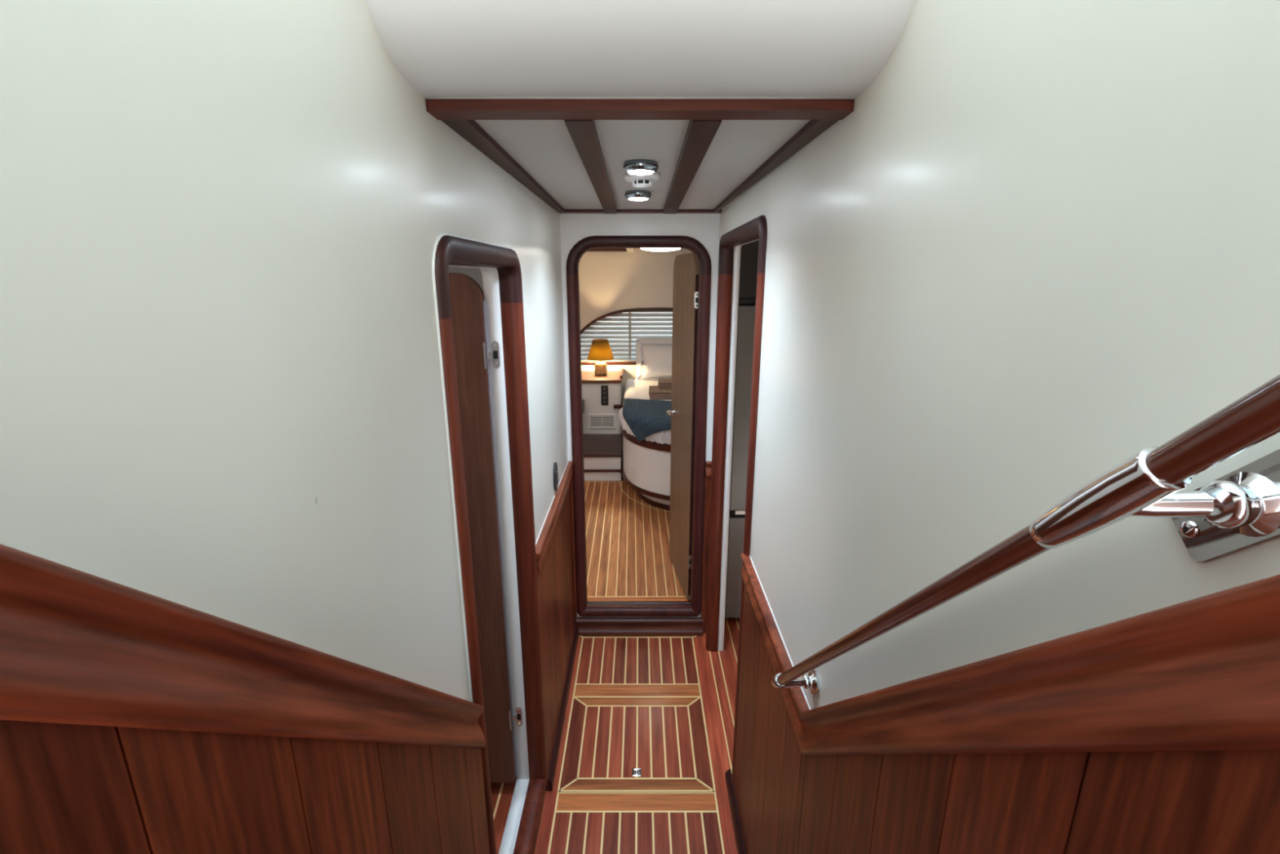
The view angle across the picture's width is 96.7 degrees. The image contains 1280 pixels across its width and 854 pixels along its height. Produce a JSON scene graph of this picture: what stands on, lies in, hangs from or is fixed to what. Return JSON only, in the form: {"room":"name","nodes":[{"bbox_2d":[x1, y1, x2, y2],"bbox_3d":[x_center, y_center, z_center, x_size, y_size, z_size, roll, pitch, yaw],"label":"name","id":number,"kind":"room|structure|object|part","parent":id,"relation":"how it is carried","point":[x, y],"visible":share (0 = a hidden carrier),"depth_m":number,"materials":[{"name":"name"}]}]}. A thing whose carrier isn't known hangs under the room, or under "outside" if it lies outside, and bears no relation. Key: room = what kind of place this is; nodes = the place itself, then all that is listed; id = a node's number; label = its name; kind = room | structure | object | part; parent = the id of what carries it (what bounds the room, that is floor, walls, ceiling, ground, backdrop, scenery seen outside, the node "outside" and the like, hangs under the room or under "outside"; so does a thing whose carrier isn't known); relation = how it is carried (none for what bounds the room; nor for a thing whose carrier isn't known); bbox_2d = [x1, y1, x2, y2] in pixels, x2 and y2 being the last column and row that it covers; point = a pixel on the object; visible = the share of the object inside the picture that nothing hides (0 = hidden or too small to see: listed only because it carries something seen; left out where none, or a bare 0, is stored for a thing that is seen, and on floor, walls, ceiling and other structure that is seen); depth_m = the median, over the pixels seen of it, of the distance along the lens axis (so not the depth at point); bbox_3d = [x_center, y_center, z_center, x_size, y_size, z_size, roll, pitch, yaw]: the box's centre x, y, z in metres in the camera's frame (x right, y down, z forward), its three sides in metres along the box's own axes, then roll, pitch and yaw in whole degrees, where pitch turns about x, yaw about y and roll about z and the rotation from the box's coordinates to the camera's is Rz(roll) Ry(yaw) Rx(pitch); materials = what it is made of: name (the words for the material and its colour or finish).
{"room":"ship interior","nodes":[
{"label":"ship interior","id":0,"kind":"room"},
{"bbox_2d":[0,0,575,853],"bbox_3d":[-0.337,0.136,0.630,0.047,3.295,3.750,0,15,0],"label":"wall","id":1,"kind":"structure","parent":0,"point":[221,221],"depth_m":0.47,"materials":[{"name":"paint"}]},
{"bbox_2d":[0,543,485,748],"bbox_3d":[-0.313,-0.200,-0.275,0.024,2.324,2.273,0,15,0],"label":"trim","id":2,"kind":"structure","parent":1,"relation":"attached to","point":[77,646],"depth_m":0.37,"materials":[{"name":"brown wood"}]},
{"bbox_2d":[431,232,547,853],"bbox_3d":[-0.622,0.442,1.397,0.626,1.710,0.635,0,15,0],"label":"door","id":3,"kind":"structure","parent":1,"relation":"in","point":[481,335],"depth_m":1.57,"materials":[{"name":"brown wood"}]},
{"bbox_2d":[535,460,573,575],"bbox_3d":[-0.313,0.302,2.151,0.024,0.073,0.893,0,15,0],"label":"trim","id":4,"kind":"structure","parent":1,"relation":"attached to","point":[544,541],"depth_m":2.00,"materials":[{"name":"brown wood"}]},
{"bbox_2d":[553,462,558,491],"bbox_3d":[-0.319,0.189,2.165,0.012,0.112,0.072,0,15,0],"label":"light switch","id":5,"kind":"object","parent":1,"relation":"attached to","point":[555,464],"visible":1,"depth_m":2.15,"materials":[{"name":"black plastic"}]},
{"bbox_2d":[533,624,578,852],"bbox_3d":[-0.311,1.177,2.055,0.028,0.055,1.524,0,15,0],"label":"baseboard","id":6,"kind":"structure","parent":1,"relation":"attached to","point":[554,757],"depth_m":2.21,"materials":[{"name":"brown wood"}]},
{"bbox_2d":[490,775,516,853],"bbox_3d":[-1.067,1.230,1.855,1.325,0.056,1.860,0,15,0],"label":"floor","id":7,"kind":"structure","parent":0,"point":[502,793],"depth_m":1.82,"materials":[{"name":"brown wood"}]},
{"bbox_2d":[448,213,719,633],"bbox_3d":[-0.650,0.145,2.569,2.100,2.190,0.075,0,15,0],"label":"wall","id":8,"kind":"structure","parent":0,"point":[704,228],"depth_m":2.33,"materials":[{"name":"white paint"}]},
{"bbox_2d":[565,235,711,616],"bbox_3d":[-0.005,-0.006,2.842,0.602,1.763,0.630,0,15,0],"label":"door","id":9,"kind":"structure","parent":8,"relation":"in","point":[691,290],"depth_m":2.67,"materials":[{"name":"brown wood"}]},
{"bbox_3d":[0.167,-0.073,3.043,0.040,0.042,0.107,-2,15,-7],"label":"handle","id":10,"kind":"part","parent":9,"relation":"part of","materials":[{"name":"silver metal"}]},
{"bbox_2d":[576,617,702,635],"bbox_3d":[-0.002,0.973,2.773,0.614,0.084,0.034,0,15,0],"label":"baseboard","id":11,"kind":"structure","parent":8,"relation":"attached to","point":[587,626],"depth_m":2.76,"materials":[{"name":"brown wood"}]},
{"bbox_2d":[705,461,711,476],"bbox_3d":[0.311,0.191,2.572,0.028,0.073,0.024,0,15,0],"label":"trim","id":12,"kind":"structure","parent":8,"relation":"attached to","point":[708,464],"depth_m":2.57,"materials":[{"name":"brown wood"}]},
{"bbox_2d":[578,248,692,397],"bbox_3d":[-0.100,-0.741,5.467,3.200,1.865,0.050,0,15,0],"label":"wall","id":13,"kind":"structure","parent":0,"point":[609,282],"depth_m":5.28,"materials":[{"name":"beige paint"}]},
{"bbox_2d":[587,248,626,251],"bbox_3d":[-0.908,-1.616,5.191,1.584,0.029,0.034,0,15,0],"label":"trim","id":14,"kind":"structure","parent":13,"relation":"attached to","point":[593,249],"depth_m":5.18,"materials":[{"name":"brown wood"}]},
{"bbox_2d":[580,307,672,364],"bbox_3d":[0.110,-0.873,5.456,1.992,0.538,0.128,0,15,0],"label":"window","id":15,"kind":"structure","parent":13,"relation":"in","point":[584,362],"depth_m":5.46,"materials":[{"name":"brown wood"}]},
{"bbox_3d":[0.110,-0.637,5.500,1.940,0.021,0.058,0,15,0],"label":"sill","id":16,"kind":"part","parent":15,"relation":"part of","materials":[{"name":"grey"}]},
{"bbox_2d":[580,311,672,359],"bbox_3d":[0.110,-0.922,5.469,2.020,0.565,0.041,0,15,0],"label":"window blind","id":17,"kind":"object","parent":15,"relation":"attached to","point":[622,344],"visible":0.17,"depth_m":5.47,"materials":[{"name":"grey plastic"}]},
{"bbox_3d":[0.110,-0.888,5.516,1.940,0.486,0.004,0,15,0],"label":"pane","id":18,"kind":"part","parent":15,"relation":"part of","materials":[{"name":"clear glass"}]},
{"bbox_2d":[533,617,739,853],"bbox_3d":[0.600,1.121,2.493,2.000,0.060,2.350,0,15,0],"label":"floor","id":19,"kind":"structure","parent":0,"point":[571,822],"depth_m":2.01,"materials":[{"name":"brown wood"}]},
{"bbox_2d":[557,696,715,791],"bbox_3d":[-0.011,1.179,2.148,0.537,0.009,0.457,0,15,0],"label":"floor hatch","id":20,"kind":"object","parent":19,"relation":"on","point":[613,744],"visible":1,"depth_m":2.12,"materials":[{"name":"brown wood"}]},
{"bbox_3d":[-0.011,1.215,2.004,0.034,0.002,0.034,0,15,0],"label":"ring pull","id":21,"kind":"part","parent":20,"relation":"part of","materials":[{"name":"silver metal"}]},
{"bbox_2d":[724,303,755,617],"bbox_3d":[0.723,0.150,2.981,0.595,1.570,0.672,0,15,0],"label":"door","id":22,"kind":"structure","parent":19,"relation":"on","point":[746,312],"depth_m":2.63,"materials":[{"name":"grey"}]},
{"bbox_3d":[0.723,0.691,2.805,0.589,0.543,0.042,0,15,0],"label":"door","id":23,"kind":"part","parent":22,"relation":"part of","materials":[{"name":"grey"}]},
{"bbox_3d":[0.721,0.406,2.704,0.538,0.021,0.007,0,15,0],"label":"door handle","id":24,"kind":"part","parent":22,"relation":"part of","materials":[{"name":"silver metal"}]},
{"bbox_3d":[0.723,-0.068,2.605,0.589,0.953,0.042,0,15,0],"label":"door","id":25,"kind":"part","parent":22,"relation":"part of","materials":[{"name":"grey"}]},
{"bbox_2d":[738,240,759,303],"bbox_3d":[0.723,-0.752,2.754,0.595,0.280,0.650,0,15,0],"label":"upper cabinet","id":26,"kind":"object","parent":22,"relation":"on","point":[748,251],"visible":0.02,"depth_m":2.45,"materials":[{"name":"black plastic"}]},
{"bbox_2d":[584,474,690,600],"bbox_3d":[-0.100,0.584,4.257,3.200,0.081,2.964,0,15,0],"label":"floor","id":27,"kind":"structure","parent":0,"point":[628,558],"depth_m":3.49,"materials":[{"name":"brown wood"}]},
{"bbox_2d":[582,432,622,480],"bbox_3d":[-0.874,0.213,5.046,1.452,0.235,0.950,0,15,0],"label":"step","id":28,"kind":"structure","parent":27,"relation":"on","point":[602,452],"depth_m":4.64,"materials":[{"name":"white paint"}]},
{"bbox_2d":[582,399,585,413],"bbox_3d":[-1.056,-0.021,4.834,1.128,0.324,0.560,0,15,0],"label":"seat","id":29,"kind":"object","parent":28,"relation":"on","point":[583,400],"visible":0.09,"depth_m":5.02,"materials":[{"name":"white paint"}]},
{"bbox_2d":[581,368,623,433],"bbox_3d":[-0.728,-0.248,5.307,1.145,0.522,0.500,0,15,0],"label":"nightstand","id":30,"kind":"object","parent":28,"relation":"on","point":[600,393],"visible":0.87,"depth_m":5.09,"materials":[{"name":"white wood"}]},
{"bbox_3d":[-0.468,-0.306,5.052,0.185,0.135,0.004,0,15,0],"label":"drawer","id":31,"kind":"part","parent":30,"relation":"part of","materials":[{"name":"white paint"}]},
{"bbox_2d":[587,338,613,375],"bbox_3d":[-0.363,-0.642,5.245,0.246,0.323,0.246,0,15,0],"label":"table lamp","id":32,"kind":"object","parent":30,"relation":"on","point":[600,350],"visible":1,"depth_m":5.16,"materials":[{"name":"orange fabric"}]},
{"bbox_3d":[-0.363,-0.712,5.226,0.246,0.177,0.246,0,15,0],"label":"lamp shade","id":33,"kind":"part","parent":32,"relation":"part of","materials":[{"name":"brown fabric"}]},
{"bbox_2d":[587,413,616,429],"bbox_3d":[-0.340,-0.050,5.117,0.250,0.142,0.008,0,15,0],"label":"vent","id":34,"kind":"object","parent":30,"relation":"attached to","point":[595,421],"depth_m":5.12,"materials":[{"name":"white plastic"}]},
{"bbox_3d":[-0.314,-0.280,5.054,0.062,0.179,0.012,0,15,0],"label":"switch panel","id":35,"kind":"part","parent":30,"relation":"part of","materials":[{"name":"black plastic"}]},
{"bbox_3d":[-0.169,-0.498,5.280,0.022,0.026,0.425,0,15,0],"label":"fiddle rail","id":36,"kind":"part","parent":30,"relation":"part of","materials":[{"name":"brown wood"}]},
{"bbox_2d":[613,393,671,510],"bbox_3d":[0.623,0.159,4.706,1.715,0.511,1.861,0,15,0],"label":"bed","id":37,"kind":"object","parent":27,"relation":"on","point":[646,464],"visible":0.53,"depth_m":4.01,"materials":[{"name":"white wood"}]},
{"bbox_2d":[618,378,671,444],"bbox_3d":[0.648,-0.166,4.607,1.632,0.162,1.871,0,15,0],"label":"mattress","id":38,"kind":"object","parent":37,"relation":"on","point":[634,388],"visible":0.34,"depth_m":4.59,"materials":[{"name":"white fabric"}]},
{"bbox_2d":[622,398,671,442],"bbox_3d":[0.187,-0.036,4.103,0.680,0.194,0.786,0,15,0],"label":"throw blanket","id":39,"kind":"object","parent":38,"relation":"on","point":[645,418],"visible":0.48,"depth_m":3.96,"materials":[{"name":"blue fabric"}]},
{"bbox_2d":[648,385,671,399],"bbox_3d":[0.245,-0.280,4.580,0.347,0.064,0.250,0,15,0],"label":"folded towel","id":40,"kind":"object","parent":38,"relation":"on","point":[655,393],"visible":0.59,"depth_m":4.47,"materials":[{"name":"brown fabric"}]},
{"bbox_2d":[657,377,671,388],"bbox_3d":[0.285,-0.351,4.603,0.275,0.058,0.178,0,15,0],"label":"folded towel","id":41,"kind":"object","parent":40,"relation":"on","point":[663,383],"visible":0.45,"depth_m":4.53,"materials":[{"name":"brown fabric"}]},
{"bbox_3d":[0.661,-0.067,4.646,1.638,0.043,1.861,0,15,0],"label":"trim","id":42,"kind":"part","parent":37,"relation":"part of","materials":[{"name":"brown wood"}]},
{"bbox_3d":[0.661,0.280,4.737,1.626,0.032,1.849,0,15,0],"label":"trim","id":43,"kind":"part","parent":37,"relation":"part of","materials":[{"name":"brown wood"}]},
{"bbox_3d":[0.661,0.109,4.692,1.606,0.319,1.829,0,15,0],"label":"panel","id":44,"kind":"part","parent":37,"relation":"part of","materials":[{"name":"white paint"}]},
{"bbox_2d":[364,0,915,96],"bbox_3d":[0.000,-0.801,0.664,0.650,0.688,0.262,0,15,0],"label":"ceiling","id":45,"kind":"structure","parent":0,"point":[440,47],"depth_m":0.72,"materials":[{"name":"white paint"}]},
{"bbox_2d":[424,96,855,208],"bbox_3d":[0.000,-0.695,1.578,0.650,0.020,1.493,0,15,0],"label":"ceiling","id":46,"kind":"structure","parent":0,"point":[545,149],"depth_m":1.19,"materials":[{"name":"white paint"}]},
{"bbox_2d":[440,120,564,212],"bbox_3d":[-0.304,-0.680,1.585,0.042,0.012,1.389,0,15,0],"label":"ceiling beam","id":47,"kind":"structure","parent":46,"relation":"attached to","point":[470,131],"depth_m":1.19,"materials":[{"name":"brown wood"}]},
{"bbox_2d":[564,120,617,213],"bbox_3d":[-0.108,-0.677,1.585,0.046,0.018,1.390,0,15,-1],"label":"ceiling beam","id":48,"kind":"structure","parent":46,"relation":"attached to","point":[584,134],"depth_m":1.20,"materials":[{"name":"brown wood"}]},
{"bbox_2d":[624,190,651,200],"bbox_3d":[-0.006,-0.730,1.798,0.085,0.024,0.085,0,15,0],"label":"recessed light","id":49,"kind":"object","parent":46,"relation":"in","point":[635,195],"visible":1,"depth_m":1.77,"materials":[{"name":"silver metal"}]},
{"bbox_2d":[425,99,854,119],"bbox_3d":[0.000,-0.494,0.887,0.650,0.016,0.053,0,15,0],"label":"ceiling beam","id":50,"kind":"structure","parent":46,"relation":"attached to","point":[441,109],"depth_m":0.86,"materials":[{"name":"brown wood"}]},
{"bbox_2d":[558,208,721,213],"bbox_3d":[0.000,-0.864,2.280,0.650,0.012,0.048,0,15,0],"label":"ceiling beam","id":51,"kind":"structure","parent":46,"relation":"attached to","point":[566,211],"depth_m":2.26,"materials":[{"name":"brown wood"}]},
{"bbox_2d":[622,159,658,174],"bbox_3d":[0.002,-0.609,1.341,0.083,0.024,0.083,0,15,0],"label":"recessed light","id":52,"kind":"object","parent":46,"relation":"in","point":[638,166],"visible":1,"depth_m":1.31,"materials":[{"name":"silver metal"}]},
{"bbox_2d":[624,172,660,187],"bbox_3d":[0.006,-0.646,1.490,0.094,0.029,0.094,0,15,0],"label":"smoke detector","id":53,"kind":"object","parent":46,"relation":"attached to","point":[637,180],"visible":0.94,"depth_m":1.47,"materials":[{"name":"white plastic"}]},
{"bbox_2d":[663,120,721,213],"bbox_3d":[0.113,-0.677,1.585,0.049,0.018,1.389,0,15,0],"label":"ceiling beam","id":54,"kind":"structure","parent":46,"relation":"attached to","point":[700,135],"depth_m":1.20,"materials":[{"name":"brown wood"}]},
{"bbox_2d":[713,120,839,212],"bbox_3d":[0.308,-0.680,1.585,0.033,0.012,1.389,0,15,0],"label":"ceiling beam","id":55,"kind":"structure","parent":46,"relation":"attached to","point":[812,129],"depth_m":1.18,"materials":[{"name":"brown wood"}]},
{"bbox_2d":[635,338,672,379],"bbox_3d":[0.235,-0.628,5.299,0.540,0.373,0.204,0,15,0],"label":"headboard","id":56,"kind":"object","parent":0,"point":[657,359],"visible":0.7,"depth_m":5.24,"materials":[{"name":"white fabric"}]},
{"bbox_2d":[716,0,1279,853],"bbox_3d":[0.337,0.145,0.633,0.047,3.277,3.750,0,15,0],"label":"wall","id":57,"kind":"structure","parent":0,"point":[1039,249],"depth_m":0.51,"materials":[{"name":"paint"}]},
{"bbox_2d":[724,768,746,853],"bbox_3d":[0.304,1.286,1.658,0.018,0.048,0.650,0,15,0],"label":"baseboard","id":58,"kind":"structure","parent":57,"relation":"attached to","point":[740,842],"depth_m":1.81,"materials":[{"name":"brown wood"}]},
{"bbox_2d":[705,215,767,784],"bbox_3d":[0.350,0.247,2.069,0.080,1.847,0.815,0,15,0],"label":"door frame","id":59,"kind":"structure","parent":57,"relation":"in","point":[731,243],"depth_m":2.30,"materials":[{"name":"brown wood"}]},
{"bbox_2d":[749,555,810,709],"bbox_3d":[0.325,-0.326,0.042,0.004,2.209,2.850,0,15,0],"label":"trim","id":60,"kind":"structure","parent":57,"relation":"attached to","point":[749,555],"depth_m":1.33,"materials":[{"name":"white paint"}]},
{"bbox_2d":[740,552,1279,755],"bbox_3d":[0.313,-0.285,0.027,0.024,2.278,2.899,0,15,0],"label":"trim","id":61,"kind":"structure","parent":57,"relation":"attached to","point":[1202,673],"depth_m":0.38,"materials":[{"name":"brown wood"}]},
{"bbox_2d":[771,373,1279,693],"bbox_3d":[0.296,0.062,0.369,0.066,1.296,1.296,0,15,0],"label":"handrail","id":62,"kind":"object","parent":57,"relation":"attached to","point":[1239,509],"visible":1,"depth_m":0.31,"materials":[{"name":"brown wood"}]},
{"bbox_3d":[0.323,0.474,1.058,0.003,0.056,0.056,0,15,0],"label":"wall plate","id":63,"kind":"part","parent":62,"relation":"part of","materials":[{"name":"grey metal"}]},
{"bbox_3d":[0.323,0.041,0.300,0.003,0.085,0.085,0,15,0],"label":"wall plate","id":64,"kind":"part","parent":62,"relation":"part of","materials":[{"name":"grey metal"}]},
{"bbox_3d":[-0.115,-1.279,3.792,3.230,0.030,2.975,0,15,0],"label":"ceiling","id":65,"kind":"structure","parent":0,"visible":0},
{"bbox_2d":[626,248,634,252],"bbox_3d":[-0.085,-1.307,4.024,0.060,0.032,2.449,0,15,0],"label":"ceiling beam","id":66,"kind":"structure","parent":65,"relation":"attached to","point":[628,250],"depth_m":4.88,"materials":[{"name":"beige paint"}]},
{"bbox_2d":[640,248,680,251],"bbox_3d":[0.140,-1.237,3.862,0.330,0.086,0.330,0,15,0],"label":"ceiling light","id":67,"kind":"object","parent":65,"relation":"attached to","point":[646,249],"visible":0.23,"depth_m":3.80,"materials":[{"name":"white plastic"}]}
]}

